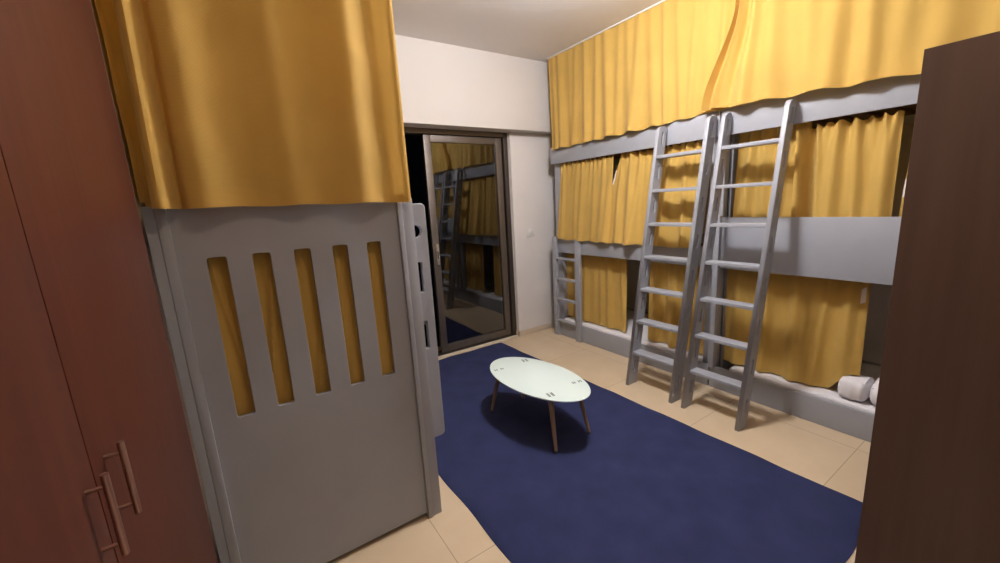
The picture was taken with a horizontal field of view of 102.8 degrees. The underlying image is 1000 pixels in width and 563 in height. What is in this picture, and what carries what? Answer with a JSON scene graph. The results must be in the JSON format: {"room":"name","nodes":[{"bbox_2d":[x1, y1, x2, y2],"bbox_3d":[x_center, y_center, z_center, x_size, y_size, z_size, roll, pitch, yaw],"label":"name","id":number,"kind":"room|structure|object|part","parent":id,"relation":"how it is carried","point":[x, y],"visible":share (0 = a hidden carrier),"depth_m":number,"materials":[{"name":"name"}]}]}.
{"room":"dormitory","nodes":[
{"label":"dormitory","id":0,"kind":"room"},
{"bbox_2d":[90,0,220,562],"bbox_3d":[-1.176,-0.029,0.751,0.668,2.700,4.650,-10,13,-33],"label":"wall","id":1,"kind":"structure","parent":0,"point":[96,18],"depth_m":1.29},
{"bbox_2d":[395,34,597,330],"bbox_3d":[-0.487,-0.646,3.694,3.832,2.700,0.428,-10,13,-33],"label":"wall","id":2,"kind":"structure","parent":0,"point":[443,86],"depth_m":3.74,"materials":[{"name":"white paint"}]},
{"bbox_2d":[404,127,516,355],"bbox_3d":[-0.628,-0.307,3.653,1.746,2.066,0.107,-10,13,-33],"label":"door","id":3,"kind":"structure","parent":2,"relation":"in","point":[429,135],"depth_m":3.87,"materials":[{"name":"brown metal"}]},
{"bbox_3d":[-0.566,-0.245,3.648,0.025,0.190,0.010,-10,13,-33],"label":"handle","id":4,"kind":"part","parent":3,"relation":"part of","materials":[{"name":"metal"}]},
{"bbox_3d":[-0.686,-1.297,3.458,1.653,0.044,0.105,-10,13,-33],"label":"head frame","id":5,"kind":"part","parent":3,"relation":"part of","materials":[{"name":"brown metal"}]},
{"bbox_3d":[-0.629,-0.307,3.654,1.746,2.066,0.105,-10,13,-33],"label":"frame","id":6,"kind":"part","parent":3,"relation":"part of","materials":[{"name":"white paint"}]},
{"bbox_2d":[438,335,518,358],"bbox_3d":[-0.534,0.710,3.788,1.737,0.012,0.043,-10,13,-33],"label":"trim","id":7,"kind":"structure","parent":2,"relation":"attached to","point":[513,336],"depth_m":3.98,"materials":[{"name":"stone"}]},
{"bbox_2d":[527,229,533,236],"bbox_3d":[0.314,-0.504,4.135,0.082,0.082,0.014,-10,13,-33],"label":"wall switch","id":8,"kind":"object","parent":2,"relation":"attached to","point":[530,233],"visible":1,"depth_m":4.13,"materials":[{"name":"white plastic"}]},
{"bbox_2d":[516,323,550,336],"bbox_3d":[0.368,0.520,4.370,0.443,0.058,0.064,-10,13,-33],"label":"baseboard","id":9,"kind":"structure","parent":2,"relation":"attached to","point":[545,326],"depth_m":4.33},
{"bbox_2d":[392,0,661,62],"bbox_3d":[0.403,-1.695,1.499,4.600,0.100,4.750,-10,13,-33],"label":"ceiling","id":10,"kind":"structure","parent":0,"point":[538,30],"depth_m":2.93,"materials":[{"name":"paint"}]},
{"bbox_2d":[94,0,150,206],"bbox_3d":[-1.416,-0.901,1.511,0.015,1.235,0.910,-10,13,-33],"label":"curtain","id":11,"kind":"object","parent":10,"relation":"hanging from","point":[106,13],"visible":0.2,"depth_m":1.31,"materials":[{"name":"yellow fabric"}]},
{"bbox_2d":[547,0,666,59],"bbox_3d":[1.374,-1.866,2.375,0.025,0.010,3.330,-10,13,-33],"label":"track","id":12,"kind":"object","parent":10,"relation":"attached to","point":[660,2],"visible":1,"depth_m":3.09,"materials":[{"name":"white plastic"}]},
{"bbox_2d":[548,0,735,149],"bbox_3d":[0.949,-1.558,3.087,0.071,0.820,1.752,-10,13,-33],"label":"curtain","id":13,"kind":"object","parent":12,"relation":"hanging from","point":[654,67],"visible":0.95,"depth_m":2.97,"materials":[{"name":"yellow fabric"}]},
{"bbox_2d":[700,0,999,110],"bbox_3d":[1.790,-1.335,1.812,0.066,0.858,1.765,-10,13,-33],"label":"curtain","id":14,"kind":"object","parent":12,"relation":"hanging from","point":[771,48],"visible":0.95,"depth_m":2.02,"materials":[{"name":"yellow fabric"}]},
{"bbox_3d":[-1.174,-1.602,1.771,0.780,0.010,1.652,-10,13,-33],"label":"track","id":15,"kind":"object","parent":10,"relation":"attached to","visible":0},
{"bbox_2d":[113,0,410,208],"bbox_3d":[-0.699,-0.870,1.218,0.768,1.265,0.067,-10,13,-33],"label":"curtain","id":16,"kind":"object","parent":15,"relation":"hanging from","point":[235,102],"visible":1,"depth_m":1.25,"materials":[{"name":"yellow fabric"}]},
{"bbox_2d":[327,327,870,562],"bbox_3d":[0.559,1.048,2.038,4.600,0.100,4.750,-10,13,-33],"label":"floor","id":17,"kind":"structure","parent":0,"point":[835,460],"depth_m":2.23,"materials":[{"name":"tile"}]},
{"bbox_2d":[0,0,217,562],"bbox_3d":[-0.773,0.253,0.365,0.614,2.250,1.515,-10,13,-33],"label":"wardrobe","id":18,"kind":"object","parent":17,"relation":"on","point":[97,462],"visible":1,"depth_m":0.58,"materials":[{"name":"red wood"}]},
{"bbox_3d":[-0.339,0.231,0.197,0.021,2.180,0.756,-10,13,-33],"label":"door","id":19,"kind":"part","parent":18,"relation":"part of","materials":[{"name":"red wood"}]},
{"bbox_3d":[-0.503,0.302,0.511,0.025,0.118,0.009,-10,13,-33],"label":"bar handle","id":20,"kind":"part","parent":18,"relation":"part of","materials":[{"name":"brown wood"}]},
{"bbox_3d":[-0.553,0.290,0.585,0.025,0.118,0.009,-10,13,-33],"label":"bar handle","id":21,"kind":"part","parent":18,"relation":"part of","materials":[{"name":"brown wood"}]},
{"bbox_2d":[141,198,444,562],"bbox_3d":[-1.072,0.199,2.156,0.896,1.700,1.599,-10,13,-33],"label":"bunk bed","id":22,"kind":"object","parent":17,"relation":"on","point":[312,477],"visible":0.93,"depth_m":1.48,"materials":[{"name":"grey paint"}]},
{"bbox_3d":[-0.985,0.487,1.323,0.055,1.446,0.060,-10,13,-33],"label":"post","id":23,"kind":"part","parent":22,"relation":"part of","materials":[{"name":"grey paint"}]},
{"bbox_2d":[207,241,393,415],"bbox_3d":[-0.693,0.372,1.544,0.692,1.077,0.050,-10,13,-32],"label":"curtain","id":24,"kind":"object","parent":22,"relation":"hanging from","point":[217,266],"visible":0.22,"depth_m":1.48,"materials":[{"name":"yellow fabric"}]},
{"bbox_3d":[-0.352,0.374,1.734,0.065,1.440,0.060,-10,13,-33],"label":"post","id":25,"kind":"part","parent":22,"relation":"part of","materials":[{"name":"grey paint"}]},
{"bbox_2d":[550,111,731,384],"bbox_3d":[1.350,-0.338,3.656,0.902,1.905,1.660,-10,13,-33],"label":"bunk bed","id":26,"kind":"object","parent":17,"relation":"on","point":[680,131],"visible":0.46,"depth_m":3.51,"materials":[{"name":"grey paint"}]},
{"bbox_3d":[0.633,-0.389,4.122,0.054,1.905,0.084,-10,13,-33],"label":"post","id":27,"kind":"part","parent":26,"relation":"part of","materials":[{"name":"grey paint"}]},
{"bbox_2d":[557,155,613,242],"bbox_3d":[0.763,-0.739,3.670,0.108,0.740,0.660,-10,13,-33],"label":"curtain","id":28,"kind":"object","parent":26,"relation":"hanging from","point":[585,202],"visible":1,"depth_m":3.65,"materials":[{"name":"yellow fabric"}]},
{"bbox_2d":[566,253,626,332],"bbox_3d":[0.904,0.051,3.863,0.038,0.742,0.768,-10,13,-33],"label":"curtain","id":29,"kind":"object","parent":26,"relation":"hanging from","point":[604,279],"visible":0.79,"depth_m":3.79,"materials":[{"name":"yellow fabric"}]},
{"bbox_2d":[565,309,702,361],"bbox_3d":[1.399,0.462,3.804,0.737,0.080,1.495,-10,13,-33],"label":"mattress","id":30,"kind":"object","parent":26,"relation":"on","point":[629,314],"visible":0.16,"depth_m":3.70,"materials":[{"name":"white fabric"}]},
{"bbox_3d":[1.067,0.578,3.609,0.026,0.160,1.660,-10,13,-33],"label":"rail","id":31,"kind":"part","parent":26,"relation":"part of","materials":[{"name":"grey paint"}]},
{"bbox_3d":[1.016,-0.273,3.440,0.020,0.146,1.660,-10,13,-33],"label":"rail","id":32,"kind":"part","parent":26,"relation":"part of","materials":[{"name":"grey paint"}]},
{"bbox_3d":[0.967,-1.131,3.272,0.020,0.160,1.660,-10,13,-33],"label":"rail","id":33,"kind":"part","parent":26,"relation":"part of","materials":[{"name":"grey paint"}]},
{"bbox_2d":[605,140,702,247],"bbox_3d":[1.160,-0.648,3.083,0.167,0.750,0.855,-10,13,-33],"label":"curtain","id":34,"kind":"object","parent":26,"relation":"hanging from","point":[631,182],"visible":0.73,"depth_m":3.06,"materials":[{"name":"yellow fabric"}]},
{"bbox_2d":[648,262,704,354],"bbox_3d":[1.379,0.164,3.144,0.069,0.740,0.490,-10,13,-33],"label":"curtain","id":35,"kind":"object","parent":26,"relation":"hanging from","point":[662,308],"visible":0.48,"depth_m":3.20,"materials":[{"name":"yellow fabric"}]},
{"bbox_3d":[1.514,-0.184,2.823,0.054,1.905,0.070,-10,13,-33],"label":"post","id":36,"kind":"part","parent":26,"relation":"part of","materials":[{"name":"grey paint"}]},
{"bbox_2d":[435,343,862,562],"bbox_3d":[0.248,0.910,2.532,1.428,0.015,2.901,-10,13,-33],"label":"rug","id":37,"kind":"object","parent":17,"relation":"on","point":[645,485],"visible":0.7,"depth_m":1.94,"materials":[{"name":"blue carpet"}]},
{"bbox_2d":[490,357,590,452],"bbox_3d":[0.235,0.745,2.532,0.431,0.314,0.792,-10,13,-33],"label":"coffee table","id":38,"kind":"object","parent":37,"relation":"on","point":[535,378],"visible":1,"depth_m":2.43,"materials":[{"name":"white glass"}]},
{"bbox_3d":[-0.028,0.736,2.669,0.091,0.279,0.030,-1,11,12],"label":"leg","id":39,"kind":"part","parent":38,"relation":"part of","materials":[{"name":"brown wood"}]},
{"bbox_3d":[0.296,0.801,2.244,0.031,0.280,0.106,-4,11,-3],"label":"leg","id":40,"kind":"part","parent":38,"relation":"part of","materials":[{"name":"brown wood"}]},
{"bbox_3d":[0.493,0.760,2.393,0.031,0.280,0.104,-13,15,-40],"label":"leg","id":41,"kind":"part","parent":38,"relation":"part of","materials":[{"name":"brown wood"}]},
{"bbox_2d":[626,115,716,403],"bbox_3d":[1.177,-0.143,2.801,0.410,1.872,0.387,-10,13,-33],"label":"ladder","id":42,"kind":"object","parent":17,"relation":"on","point":[682,330],"visible":1,"depth_m":2.74,"materials":[{"name":"grey paint"}]},
{"bbox_2d":[681,99,795,431],"bbox_3d":[1.426,-0.087,2.440,0.417,1.872,0.372,-10,13,-33],"label":"ladder","id":43,"kind":"object","parent":17,"relation":"on","point":[751,348],"visible":1,"depth_m":2.39,"materials":[{"name":"grey paint"}]},
{"bbox_2d":[708,74,920,442],"bbox_3d":[2.291,-0.120,2.275,0.896,1.905,1.692,-10,13,-33],"label":"bunk bed","id":44,"kind":"object","parent":17,"relation":"on","point":[857,249],"visible":0.41,"depth_m":2.29,"materials":[{"name":"grey paint"}]},
{"bbox_3d":[1.523,-0.172,2.759,0.054,1.905,0.028,-10,13,-33],"label":"post","id":45,"kind":"part","parent":44,"relation":"part of","materials":[{"name":"grey paint"}]},
{"bbox_2d":[733,121,811,216],"bbox_3d":[1.675,-0.621,2.483,0.071,0.726,0.400,-10,13,-33],"label":"curtain","id":46,"kind":"object","parent":44,"relation":"hanging from","point":[755,164],"visible":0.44,"depth_m":2.52,"materials":[{"name":"yellow fabric"}]},
{"bbox_3d":[2.006,0.796,2.226,0.026,0.160,1.692,-10,13,-33],"label":"rail","id":47,"kind":"part","parent":44,"relation":"part of","materials":[{"name":"grey paint"}]},
{"bbox_2d":[723,269,870,387],"bbox_3d":[1.814,0.257,2.540,0.050,0.748,0.762,-11,13,-34],"label":"curtain","id":48,"kind":"object","parent":44,"relation":"hanging from","point":[813,329],"visible":0.82,"depth_m":2.47,"materials":[{"name":"yellow fabric"}]},
{"bbox_2d":[729,363,880,413],"bbox_3d":[2.341,0.681,2.415,0.737,0.080,1.500,-10,13,-33],"label":"mattress","id":49,"kind":"object","parent":44,"relation":"on","point":[869,370],"visible":0.19,"depth_m":2.50,"materials":[{"name":"white fabric"}]},
{"bbox_2d":[838,375,873,401],"bbox_3d":[2.072,0.607,2.324,0.204,0.128,0.141,-10,13,-33],"label":"pillow","id":50,"kind":"object","parent":49,"relation":"on","point":[852,387],"visible":0.86,"depth_m":2.27,"materials":[{"name":"white fabric"}]},
{"bbox_2d":[870,378,879,404],"bbox_3d":[2.158,0.621,2.206,0.211,0.136,0.156,-10,13,-33],"label":"pillow","id":51,"kind":"object","parent":49,"relation":"on","point":[874,389],"visible":0.15,"depth_m":2.20,"materials":[{"name":"white fabric"}]},
{"bbox_3d":[1.906,-0.913,1.889,0.020,0.160,1.692,-10,13,-33],"label":"rail","id":52,"kind":"part","parent":44,"relation":"part of","materials":[{"name":"grey paint"}]},
{"bbox_2d":[791,110,904,216],"bbox_3d":[1.843,-0.554,2.167,0.071,0.618,0.444,-9,12,-27],"label":"curtain","id":53,"kind":"object","parent":44,"relation":"hanging from","point":[844,168],"visible":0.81,"depth_m":2.13,"materials":[{"name":"yellow fabric"}]},
{"bbox_3d":[2.703,0.667,2.679,0.019,0.160,1.692,-10,13,-33],"label":"rail","id":54,"kind":"part","parent":44,"relation":"part of","materials":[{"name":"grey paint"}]},
{"bbox_3d":[2.606,-1.042,2.343,0.019,0.160,1.692,-10,13,-33],"label":"rail","id":55,"kind":"part","parent":44,"relation":"part of","materials":[{"name":"grey paint"}]},
{"bbox_2d":[899,165,908,216],"bbox_3d":[2.181,-0.492,1.656,0.060,0.656,0.735,-10,13,-33],"label":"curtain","id":56,"kind":"object","parent":44,"relation":"hanging from","point":[902,201],"visible":0.02,"depth_m":1.99,"materials":[{"name":"yellow fabric"}]},
{"bbox_2d":[855,31,999,562],"bbox_3d":[1.436,0.289,0.987,0.570,1.694,0.666,-10,13,-33],"label":"wardrobe","id":57,"kind":"object","parent":17,"relation":"on","point":[932,489],"visible":1,"depth_m":0.96,"materials":[{"name":"brown wood"}]},
{"bbox_2d":[614,89,913,363],"bbox_3d":[2.345,-0.667,2.980,0.100,2.700,4.750,-10,13,-33],"label":"wall","id":58,"kind":"structure","parent":0,"point":[880,294],"depth_m":2.76,"materials":[{"name":"white paint"}]}
]}

